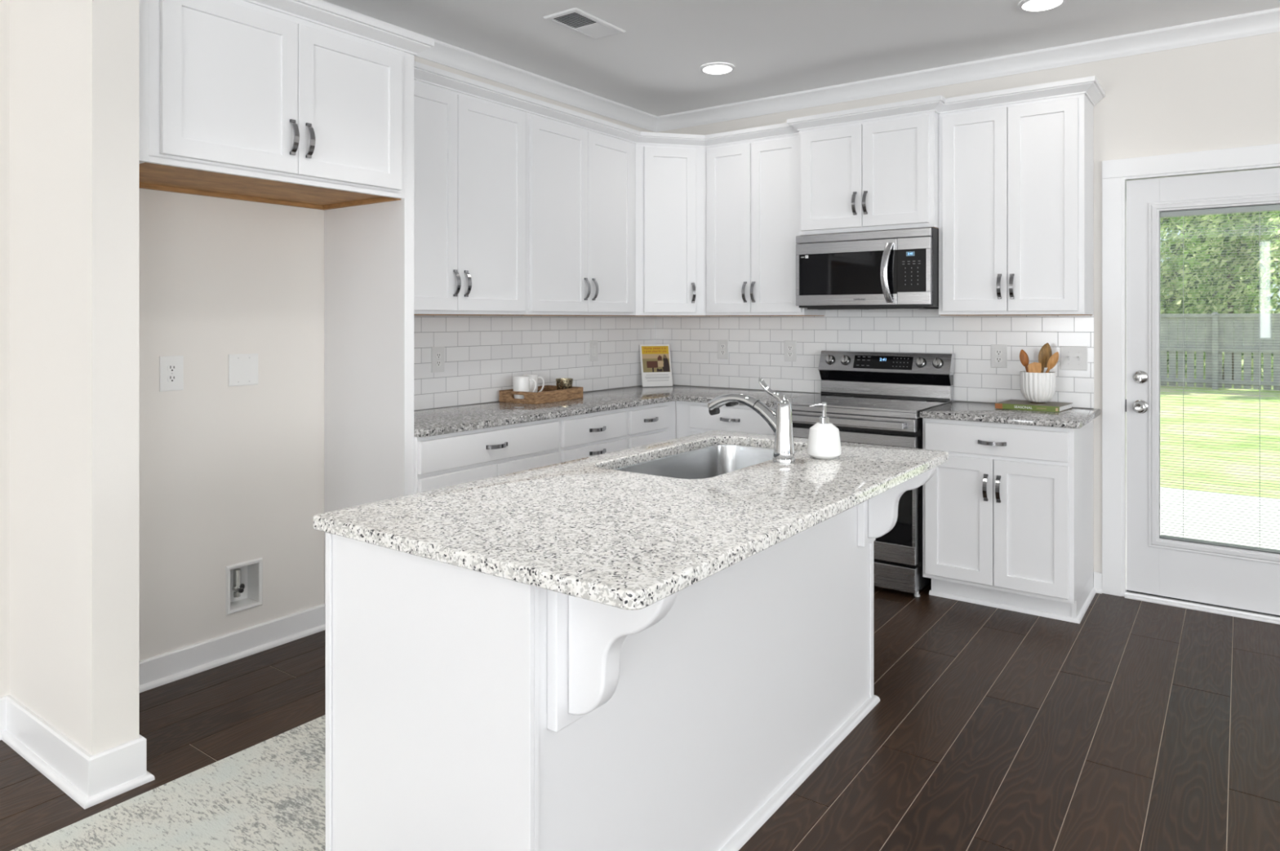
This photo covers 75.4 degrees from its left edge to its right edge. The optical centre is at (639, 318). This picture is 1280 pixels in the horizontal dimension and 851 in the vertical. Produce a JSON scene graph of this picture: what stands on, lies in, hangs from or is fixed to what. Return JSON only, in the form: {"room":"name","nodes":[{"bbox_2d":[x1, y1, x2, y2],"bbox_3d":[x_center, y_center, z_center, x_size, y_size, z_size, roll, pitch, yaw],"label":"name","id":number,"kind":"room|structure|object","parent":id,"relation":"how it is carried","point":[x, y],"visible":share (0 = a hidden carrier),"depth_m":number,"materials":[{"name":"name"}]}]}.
{"room":"kitchen","nodes":[
{"label":"kitchen","id":0,"kind":"room"},
{"bbox_2d":[9,0,139,755],"bbox_3d":[-1.773,0.000,2.579,0.647,2.763,0.123,0,0,36],"label":"wall partition","id":1,"kind":"structure","parent":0,"point":[74,64],"depth_m":2.44,"materials":[{"name":"white paint"}]},
{"bbox_2d":[0,694,155,809],"bbox_3d":[-4.337,1.298,-0.975,0.677,0.128,8.948,0,0,36],"label":"baseboard","id":2,"kind":"structure","parent":1,"relation":"attached to","point":[87,780],"depth_m":2.42,"materials":[{"name":"white wood"}]},
{"bbox_2d":[0,0,653,697],"bbox_3d":[-3.671,0.015,0.644,0.150,2.793,12.650,0,0,36],"label":"wall","id":3,"kind":"structure","parent":0,"point":[228,476],"depth_m":3.28,"materials":[{"name":"white paint"}]},
{"bbox_2d":[159,355,183,391],"bbox_3d":[-1.769,0.206,3.128,0.008,0.132,0.085,0,0,36],"label":"wall outlet","id":4,"kind":"object","parent":3,"relation":"attached to","point":[171,367],"visible":1,"depth_m":3.12,"materials":[{"name":"white plastic"}]},
{"bbox_2d":[167,374,177,382],"bbox_3d":[-1.766,0.225,3.127,0.002,0.029,0.034,0,0,36],"label":"receptacle","id":5,"kind":"object","parent":4,"relation":"attached to","point":[171,378],"depth_m":3.13,"materials":[{"name":"white plastic"}]},
{"bbox_2d":[167,364,177,372],"bbox_3d":[-1.766,0.186,3.127,0.002,0.029,0.034,0,0,36],"label":"receptacle","id":6,"kind":"object","parent":4,"relation":"attached to","point":[171,368],"depth_m":3.13,"materials":[{"name":"white plastic"}]},
{"bbox_2d":[139,604,325,693],"bbox_3d":[-1.675,1.309,3.239,0.030,0.105,1.000,0,0,36],"label":"baseboard","id":7,"kind":"structure","parent":3,"relation":"attached to","point":[167,668],"depth_m":3.29,"materials":[{"name":"white wood"}]},
{"bbox_2d":[228,353,257,386],"bbox_3d":[-1.605,0.206,3.354,0.006,0.128,0.122,0,0,36],"label":"blank plate","id":8,"kind":"object","parent":3,"relation":"attached to","point":[242,368],"visible":1,"depth_m":3.35,"materials":[{"name":"white plastic"}]},
{"bbox_2d":[225,557,262,615],"bbox_3d":[-1.637,1.084,3.382,0.093,0.196,0.153,0,0,36],"label":"box","id":9,"kind":"object","parent":3,"relation":"attached to","point":[244,584],"visible":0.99,"depth_m":3.41,"materials":[{"name":"white plastic"}]},
{"bbox_2d":[413,79,525,315],"bbox_3d":[-0.953,-0.541,3.956,0.352,1.046,0.910,0,0,36],"label":"upper cabinet","id":10,"kind":"object","parent":3,"relation":"attached to","point":[469,152],"visible":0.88,"depth_m":3.90,"materials":[{"name":"white wood"}]},
{"bbox_2d":[413,315,655,410],"bbox_3d":[-0.628,0.213,4.698,0.008,0.468,2.492,0,0,36],"label":"tile backsplash","id":11,"kind":"structure","parent":3,"relation":"attached to","point":[482,354],"depth_m":4.61,"materials":[{"name":"white tile"}]},
{"bbox_2d":[431,346,444,373],"bbox_3d":[-1.012,0.204,4.155,0.008,0.128,0.080,0,0,36],"label":"wall outlet","id":12,"kind":"object","parent":11,"relation":"attached to","point":[437,353],"visible":1,"depth_m":4.15,"materials":[{"name":"white plastic"}]},
{"bbox_2d":[435,360,441,366],"bbox_3d":[-1.010,0.223,4.154,0.002,0.029,0.034,0,0,36],"label":"receptacle","id":13,"kind":"object","parent":12,"relation":"attached to","point":[438,363],"depth_m":4.15,"materials":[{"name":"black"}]},
{"bbox_2d":[435,352,441,358],"bbox_3d":[-1.010,0.184,4.154,0.002,0.029,0.034,0,0,36],"label":"receptacle","id":14,"kind":"object","parent":12,"relation":"attached to","point":[438,355],"depth_m":4.15,"materials":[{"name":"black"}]},
{"bbox_2d":[589,340,597,361],"bbox_3d":[-0.287,0.198,5.154,0.008,0.128,0.080,0,0,36],"label":"wall outlet","id":15,"kind":"object","parent":11,"relation":"attached to","point":[593,344],"visible":1,"depth_m":5.14,"materials":[{"name":"white plastic"}]},
{"bbox_2d":[592,345,595,355],"bbox_3d":[-0.285,0.198,5.152,0.002,0.066,0.033,0,0,36],"label":"receptacle","id":16,"kind":"object","parent":15,"relation":"attached to","point":[593,346],"depth_m":5.15,"materials":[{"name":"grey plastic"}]},
{"bbox_2d":[522,111,635,315],"bbox_3d":[-0.405,-0.541,4.709,0.352,1.046,0.950,0,0,36],"label":"upper cabinet","id":17,"kind":"object","parent":3,"relation":"attached to","point":[580,183],"visible":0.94,"depth_m":4.58,"materials":[{"name":"white wood"}]},
{"bbox_2d":[617,143,727,316],"bbox_3d":[0.158,-0.541,5.283,0.588,1.046,0.638,0,0,36],"label":"upper cabinet","id":18,"kind":"object","parent":3,"relation":"attached to","point":[671,180],"visible":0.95,"depth_m":5.06,"materials":[{"name":"white wood"}]},
{"bbox_2d":[413,61,799,146],"bbox_3d":[-0.271,-1.095,4.426,2.397,0.063,0.764,0,0,-31],"label":"crown molding","id":19,"kind":"structure","parent":18,"relation":"attached to","point":[423,73],"depth_m":4.55,"materials":[{"name":"white wood"}]},
{"bbox_2d":[0,581,1279,850],"bbox_3d":[-0.241,1.422,-1.737,8.400,0.120,12.730,0,0,36],"label":"floor","id":20,"kind":"structure","parent":0,"point":[1134,726],"depth_m":2.69,"materials":[{"name":"brown wood"}]},
{"bbox_2d":[10,715,325,850],"bbox_3d":[-0.940,1.356,2.368,0.758,0.010,2.450,0,0,36],"label":"runner rug","id":21,"kind":"object","parent":20,"relation":"on","point":[269,795],"visible":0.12,"depth_m":2.27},
{"bbox_2d":[139,0,434,604],"bbox_3d":[-1.418,0.113,3.100,0.607,2.499,1.133,0,0,36],"label":"tall cabinet","id":22,"kind":"object","parent":20,"relation":"on","point":[306,104],"visible":0.87,"depth_m":3.10,"materials":[{"name":"white wood"}]},
{"bbox_2d":[413,417,558,493],"bbox_3d":[-0.859,0.921,3.858,0.618,0.882,0.861,0,0,36],"label":"base cabinet","id":23,"kind":"object","parent":20,"relation":"on","point":[449,460],"visible":0.28,"depth_m":3.63,"materials":[{"name":"white wood"}]},
{"bbox_2d":[413,385,823,437],"bbox_3d":[-0.125,0.463,4.338,1.242,0.031,2.500,0,0,36],"label":"countertop","id":24,"kind":"structure","parent":23,"relation":"on","point":[444,420],"depth_m":4.24,"materials":[{"name":"stone"}]},
{"bbox_2d":[499,385,582,404],"bbox_3d":[-0.539,0.416,4.571,0.254,0.062,0.419,0,0,32],"label":"serving tray","id":25,"kind":"object","parent":24,"relation":"on","point":[549,393],"visible":0.94,"depth_m":4.44,"materials":[{"name":"brown wood"}]},
{"bbox_2d":[512,376,536,399],"bbox_3d":[-0.626,0.373,4.438,0.112,0.128,0.095,0,0,36],"label":"coffee mug","id":26,"kind":"object","parent":25,"relation":"on","point":[520,384],"visible":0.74,"depth_m":4.41,"materials":[{"name":"white ceramic"}]},
{"bbox_2d":[521,373,544,392],"bbox_3d":[-0.600,0.373,4.586,0.112,0.128,0.095,0,0,36],"label":"coffee mug","id":27,"kind":"object","parent":25,"relation":"on","point":[535,377],"visible":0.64,"depth_m":4.57,"materials":[{"name":"white ceramic"}]},
{"bbox_2d":[555,377,573,390],"bbox_3d":[-0.426,0.387,4.660,0.098,0.100,0.098,0,0,36],"label":"candle holder","id":28,"kind":"object","parent":25,"relation":"on","point":[562,383],"visible":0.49,"depth_m":4.62,"materials":[{"name":"gold glass"}]},
{"bbox_2d":[639,344,672,386],"bbox_3d":[0.108,0.309,5.521,0.211,0.277,0.068,0,0,-18],"label":"photo card","id":29,"kind":"object","parent":24,"relation":"on","point":[655,361],"visible":1,"depth_m":5.52,"materials":[{"name":"white paper"}]},
{"bbox_2d":[641,354,670,372],"bbox_3d":[0.108,0.294,5.524,0.136,0.120,0.170,0,0,36],"label":"picture","id":30,"kind":"object","parent":29,"relation":"on","point":[650,362],"depth_m":5.52,"materials":[{"name":"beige paper"}]},
{"bbox_2d":[558,408,626,463],"bbox_3d":[-0.444,0.921,4.430,0.618,0.882,0.550,0,0,36],"label":"base cabinet","id":31,"kind":"object","parent":20,"relation":"on","point":[596,433],"visible":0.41,"depth_m":4.23,"materials":[{"name":"white wood"}]},
{"bbox_2d":[325,466,937,850],"bbox_3d":[0.146,0.921,2.361,0.904,0.882,1.784,0,0,36],"label":"kitchen island","id":32,"kind":"object","parent":20,"relation":"on","point":[467,710],"visible":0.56,"depth_m":1.81,"materials":[{"name":"white wood"}]},
{"bbox_2d":[313,431,948,610],"bbox_3d":[0.147,0.463,2.344,0.923,0.031,1.794,0,0,36],"label":"island countertop","id":33,"kind":"structure","parent":32,"relation":"on","point":[586,529],"depth_m":1.87,"materials":[{"name":"stone"}]},
{"bbox_2d":[612,444,798,479],"bbox_3d":[0.238,0.573,2.737,0.445,0.186,0.857,0,0,36],"label":"sink","id":34,"kind":"object","parent":33,"relation":"in","point":[712,461],"visible":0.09,"depth_m":3.08,"materials":[{"name":"silver metal"}]},
{"bbox_2d":[706,377,795,463],"bbox_3d":[0.353,0.317,2.668,0.312,0.261,0.069,0,0,36],"label":"kitchen faucet","id":35,"kind":"object","parent":33,"relation":"on","point":[780,422],"visible":1,"depth_m":2.59,"materials":[{"name":"silver metal"}]},
{"bbox_2d":[806,402,841,459],"bbox_3d":[0.593,0.358,2.669,0.109,0.178,0.109,0,0,36],"label":"soap dispenser","id":36,"kind":"object","parent":33,"relation":"on","point":[824,442],"visible":1,"depth_m":2.63,"materials":[{"name":"white ceramic"}]},
{"bbox_2d":[806,422,841,459],"bbox_3d":[0.593,0.392,2.669,0.109,0.112,0.109,0,0,36],"label":"bottle","id":37,"kind":"object","parent":36,"relation":"attached to","point":[824,442],"depth_m":2.63,"materials":[{"name":"white ceramic"}]},
{"bbox_2d":[626,400,675,448],"bbox_3d":[-0.139,0.921,4.850,0.618,0.882,0.487,0,0,36],"label":"base cabinet","id":38,"kind":"object","parent":20,"relation":"on","point":[646,424],"visible":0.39,"depth_m":4.66,"materials":[{"name":"white wood"}]},
{"bbox_2d":[675,400,776,438],"bbox_3d":[0.646,0.921,4.920,0.674,0.882,0.652,0,0,36],"label":"base cabinet","id":39,"kind":"object","parent":20,"relation":"on","point":[691,418],"visible":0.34,"depth_m":4.71,"materials":[{"name":"white wood"}]},
{"bbox_2d":[773,350,954,597],"bbox_3d":[1.208,0.775,4.465,0.759,1.174,0.692,0,0,36],"label":"range","id":40,"kind":"object","parent":20,"relation":"on","point":[888,420],"visible":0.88,"depth_m":4.30,"materials":[{"name":"silver metal"}]},
{"bbox_2d":[788,393,951,413],"bbox_3d":[1.209,0.449,4.465,0.759,0.010,0.580,0,0,36],"label":"cooktop","id":41,"kind":"object","parent":40,"relation":"in","point":[887,401],"depth_m":4.48,"materials":[{"name":"grey glass"}]},
{"bbox_2d":[922,417,1096,624],"bbox_3d":[1.816,0.921,4.070,0.676,0.882,0.652,0,0,36],"label":"base cabinet","id":42,"kind":"object","parent":20,"relation":"on","point":[1008,519],"visible":0.92,"depth_m":3.83,"materials":[{"name":"white wood"}]},
{"bbox_2d":[920,400,1100,428],"bbox_3d":[1.824,0.463,4.069,0.694,0.031,0.645,0,0,36],"label":"countertop","id":43,"kind":"structure","parent":42,"relation":"on","point":[1074,418],"depth_m":3.90,"materials":[{"name":"stone"}]},
{"bbox_2d":[995,400,1072,412],"bbox_3d":[1.969,0.434,4.139,0.312,0.027,0.245,0,0,36],"label":"book","id":44,"kind":"object","parent":43,"relation":"on","point":[1021,405],"visible":1,"depth_m":4.08,"materials":[{"name":"green paper"}]},
{"bbox_2d":[995,403,1002,408],"bbox_3d":[1.785,0.434,4.121,0.034,0.025,0.001,0,0,36],"label":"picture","id":45,"kind":"object","parent":44,"relation":"attached to","point":[997,406],"depth_m":4.12,"materials":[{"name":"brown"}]},
{"bbox_2d":[1019,371,1056,403],"bbox_3d":[1.997,0.343,4.158,0.161,0.154,0.163,0,0,36],"label":"utensil crock","id":46,"kind":"object","parent":44,"relation":"on","point":[1035,388],"visible":0.93,"depth_m":4.10,"materials":[{"name":"white ceramic"}]},
{"bbox_2d":[1019,349,1029,372],"bbox_3d":[1.946,0.277,4.159,0.076,0.247,0.021,0,0,11],"label":"wooden spoon","id":47,"kind":"object","parent":46,"relation":"in","point":[1024,357],"visible":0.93,"depth_m":4.16,"materials":[{"name":"brown wood"}]},
{"bbox_2d":[1027,362,1041,373],"bbox_3d":[1.964,0.307,4.122,0.070,0.185,0.017,0,0,-7],"label":"wooden spatula","id":48,"kind":"object","parent":46,"relation":"in","point":[1034,367],"visible":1,"depth_m":4.12,"materials":[{"name":"brown wood"}]},
{"bbox_2d":[1038,342,1052,373],"bbox_3d":[2.040,0.261,4.173,0.087,0.280,0.022,0,0,-3],"label":"wooden spoon","id":49,"kind":"object","parent":46,"relation":"in","point":[1045,353],"visible":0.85,"depth_m":4.17,"materials":[{"name":"brown wood"}]},
{"bbox_2d":[1045,351,1058,373],"bbox_3d":[2.022,0.282,4.132,0.121,0.239,0.028,0,0,29],"label":"wooden spoon","id":50,"kind":"object","parent":46,"relation":"in","point":[1053,360],"visible":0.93,"depth_m":4.11,"materials":[{"name":"brown wood"}]},
{"bbox_2d":[318,0,1279,132],"bbox_3d":[2.371,-1.335,1.858,8.200,0.093,3.582,0,0,36],"label":"trim","id":51,"kind":"structure","parent":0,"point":[1264,21],"depth_m":4.47,"materials":[{"name":"white wood"}]},
{"bbox_2d":[323,0,1279,115],"bbox_3d":[-0.250,-1.456,-1.749,8.500,0.150,12.800,0,0,36],"label":"ceiling","id":52,"kind":"structure","parent":0,"point":[775,47],"depth_m":4.00,"materials":[{"name":"white paint"}]},
{"bbox_2d":[542,7,626,39],"bbox_3d":[-0.255,-1.377,3.876,0.194,0.009,0.370,0,0,36],"label":"ceiling vent","id":53,"kind":"object","parent":52,"relation":"in","point":[578,20],"visible":1,"depth_m":3.86,"materials":[{"name":"white metal"}]},
{"bbox_2d":[700,62,734,74],"bbox_3d":[0.424,-1.371,4.547,0.188,0.018,0.188,0,0,36],"label":"recessed light","id":54,"kind":"object","parent":52,"relation":"in","point":[717,68],"visible":1,"depth_m":4.51,"materials":[{"name":"white plastic"}]},
{"bbox_2d":[702,65,731,74],"bbox_3d":[0.424,-1.370,4.547,0.158,0.015,0.158,0,0,36],"label":"diffuser","id":55,"kind":"object","parent":54,"relation":"attached to","point":[712,69],"depth_m":4.53,"materials":[{"name":"white plastic"}]},
{"bbox_2d":[1018,0,1066,11],"bbox_3d":[1.748,-1.371,3.600,0.188,0.018,0.188,0,0,36],"label":"recessed light","id":56,"kind":"object","parent":52,"relation":"in","point":[1026,5],"visible":1,"depth_m":3.60,"materials":[{"name":"white plastic"}]},
{"bbox_2d":[659,31,1279,573],"bbox_3d":[3.462,0.015,3.360,8.500,2.793,0.130,0,0,36],"label":"wall","id":57,"kind":"structure","parent":0,"point":[1221,95],"depth_m":4.00,"materials":[{"name":"white paint"}]},
{"bbox_2d":[706,133,825,316],"bbox_3d":[0.747,-0.541,5.032,0.658,1.046,0.352,0,0,36],"label":"upper cabinet","id":58,"kind":"object","parent":57,"relation":"attached to","point":[753,186],"visible":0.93,"depth_m":4.91,"materials":[{"name":"white wood"}]},
{"bbox_2d":[786,95,945,235],"bbox_3d":[1.295,-0.797,4.588,0.850,0.659,0.426,0,0,36],"label":"upper cabinet","id":59,"kind":"object","parent":57,"relation":"attached to","point":[880,171],"visible":0.86,"depth_m":4.42,"materials":[{"name":"white wood"}]},
{"bbox_2d":[795,227,938,310],"bbox_3d":[1.282,-0.260,4.570,0.747,0.417,0.466,0,0,36],"label":"microwave","id":60,"kind":"object","parent":59,"relation":"attached to","point":[896,268],"visible":1,"depth_m":4.40,"materials":[{"name":"silver metal"}]},
{"bbox_2d":[655,309,1093,408],"bbox_3d":[1.187,0.227,4.927,2.676,0.570,0.008,0,0,36],"label":"tile backsplash","id":61,"kind":"structure","parent":57,"relation":"attached to","point":[756,343],"depth_m":4.79,"materials":[{"name":"white tile"}]},
{"bbox_2d":[717,339,728,359],"bbox_3d":[0.540,0.199,5.387,0.080,0.126,0.008,0,0,36],"label":"wall outlet","id":62,"kind":"object","parent":61,"relation":"attached to","point":[722,344],"visible":1,"depth_m":5.38,"materials":[{"name":"white plastic"}]},
{"bbox_2d":[784,340,796,361],"bbox_3d":[0.927,0.198,5.106,0.080,0.128,0.008,0,0,36],"label":"wall outlet","id":63,"kind":"object","parent":61,"relation":"attached to","point":[790,347],"visible":1,"depth_m":5.10,"materials":[{"name":"white plastic"}]},
{"bbox_2d":[787,351,792,356],"bbox_3d":[0.925,0.218,5.104,0.034,0.029,0.002,0,0,36],"label":"receptacle","id":64,"kind":"object","parent":63,"relation":"attached to","point":[789,353],"depth_m":5.10,"materials":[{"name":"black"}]},
{"bbox_2d":[787,345,792,350],"bbox_3d":[0.925,0.179,5.104,0.034,0.029,0.002,0,0,36],"label":"receptacle","id":65,"kind":"object","parent":63,"relation":"attached to","point":[789,347],"depth_m":5.10,"materials":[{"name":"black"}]},
{"bbox_2d":[991,344,1007,368],"bbox_3d":[1.905,0.198,4.396,0.080,0.124,0.008,0,0,36],"label":"wall outlet","id":66,"kind":"object","parent":61,"relation":"attached to","point":[998,352],"visible":1,"depth_m":4.39,"materials":[{"name":"white plastic"}]},
{"bbox_2d":[995,357,1002,362],"bbox_3d":[1.903,0.217,4.394,0.034,0.029,0.002,0,0,36],"label":"receptacle","id":67,"kind":"object","parent":66,"relation":"attached to","point":[997,359],"depth_m":4.39,"materials":[{"name":"white plastic"}]},
{"bbox_2d":[995,350,1002,355],"bbox_3d":[1.903,0.178,4.394,0.034,0.029,0.002,0,0,36],"label":"receptacle","id":68,"kind":"object","parent":66,"relation":"attached to","point":[997,352],"depth_m":4.39,"materials":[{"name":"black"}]},
{"bbox_2d":[1060,346,1087,370],"bbox_3d":[2.189,0.198,4.182,0.124,0.122,0.019,0,0,36],"label":"light switch","id":69,"kind":"object","parent":61,"relation":"attached to","point":[1072,357],"visible":1,"depth_m":4.18,"materials":[{"name":"white plastic"}]},
{"bbox_2d":[938,75,1105,315],"bbox_3d":[1.914,-0.572,4.184,0.723,1.109,0.352,0,0,36],"label":"upper cabinet","id":70,"kind":"object","parent":57,"relation":"attached to","point":[1016,172],"visible":0.98,"depth_m":4.07,"materials":[{"name":"white wood"}]},
{"bbox_2d":[1093,572,1102,594],"bbox_3d":[2.278,1.313,4.121,0.037,0.097,0.030,0,0,36],"label":"baseboard","id":71,"kind":"structure","parent":57,"relation":"attached to","point":[1097,575],"depth_m":4.12,"materials":[{"name":"white wood"}]},
{"bbox_2d":[1102,143,1279,596],"bbox_3d":[2.788,0.289,3.837,1.122,2.146,0.151,0,0,36],"label":"trim","id":72,"kind":"structure","parent":57,"relation":"attached to","point":[1115,173],"depth_m":4.07,"materials":[{"name":"white wood"}]},
{"bbox_2d":[1124,590,1279,625],"bbox_3d":[2.783,1.352,3.832,0.924,0.020,0.165,0,0,36],"label":"threshold","id":73,"kind":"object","parent":57,"relation":"attached to","point":[1138,597],"depth_m":3.86,"materials":[{"name":"white wood"}]},
{"bbox_2d":[1125,167,1279,617],"bbox_3d":[2.750,0.331,3.791,0.919,2.020,0.110,0,0,36],"label":"door","id":74,"kind":"structure","parent":57,"relation":"in","point":[1243,578],"depth_m":3.95,"materials":[{"name":"white wood"}]},
{"label":"outside","id":75,"kind":"structure","parent":0,"visible":0},
{"bbox_2d":[1160,351,1279,499],"bbox_3d":[20.226,1.822,28.306,34.000,0.200,59.800,0,0,36],"label":"ground","id":76,"kind":"structure","parent":75,"point":[1177,390],"depth_m":11.91,"materials":[{"name":"green plant"}]},
{"bbox_2d":[1160,487,1279,550],"bbox_3d":[3.815,1.627,5.718,12.000,0.190,4.040,0,0,36],"label":"patio slab","id":77,"kind":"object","parent":76,"relation":"on","point":[1161,488],"visible":0.05,"depth_m":6.41,"materials":[{"name":"white concrete"}]},
{"bbox_2d":[1160,211,1279,377],"bbox_3d":[19.231,-2.033,27.213,8.131,9.918,6.427,0,0,36],"label":"leafy tree","id":78,"kind":"object","parent":76,"relation":"on","point":[1167,308],"visible":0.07,"depth_m":26.21,"materials":[{"name":"green plant"}]},
{"bbox_2d":[1160,311,1279,390],"bbox_3d":[14.264,0.776,20.060,18.046,1.891,0.190,0,0,36],"label":"fence","id":79,"kind":"object","parent":76,"relation":"on","point":[1254,320],"visible":0.23,"depth_m":20.16,"materials":[{"name":"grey wood"}]},
{"bbox_2d":[1174,210,1279,380],"bbox_3d":[15.694,-1.400,22.091,2.446,6.471,1.876,0,0,36],"label":"leafy tree","id":80,"kind":"object","parent":76,"relation":"on","point":[1238,300],"visible":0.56,"depth_m":21.79,"materials":[{"name":"green plant"}]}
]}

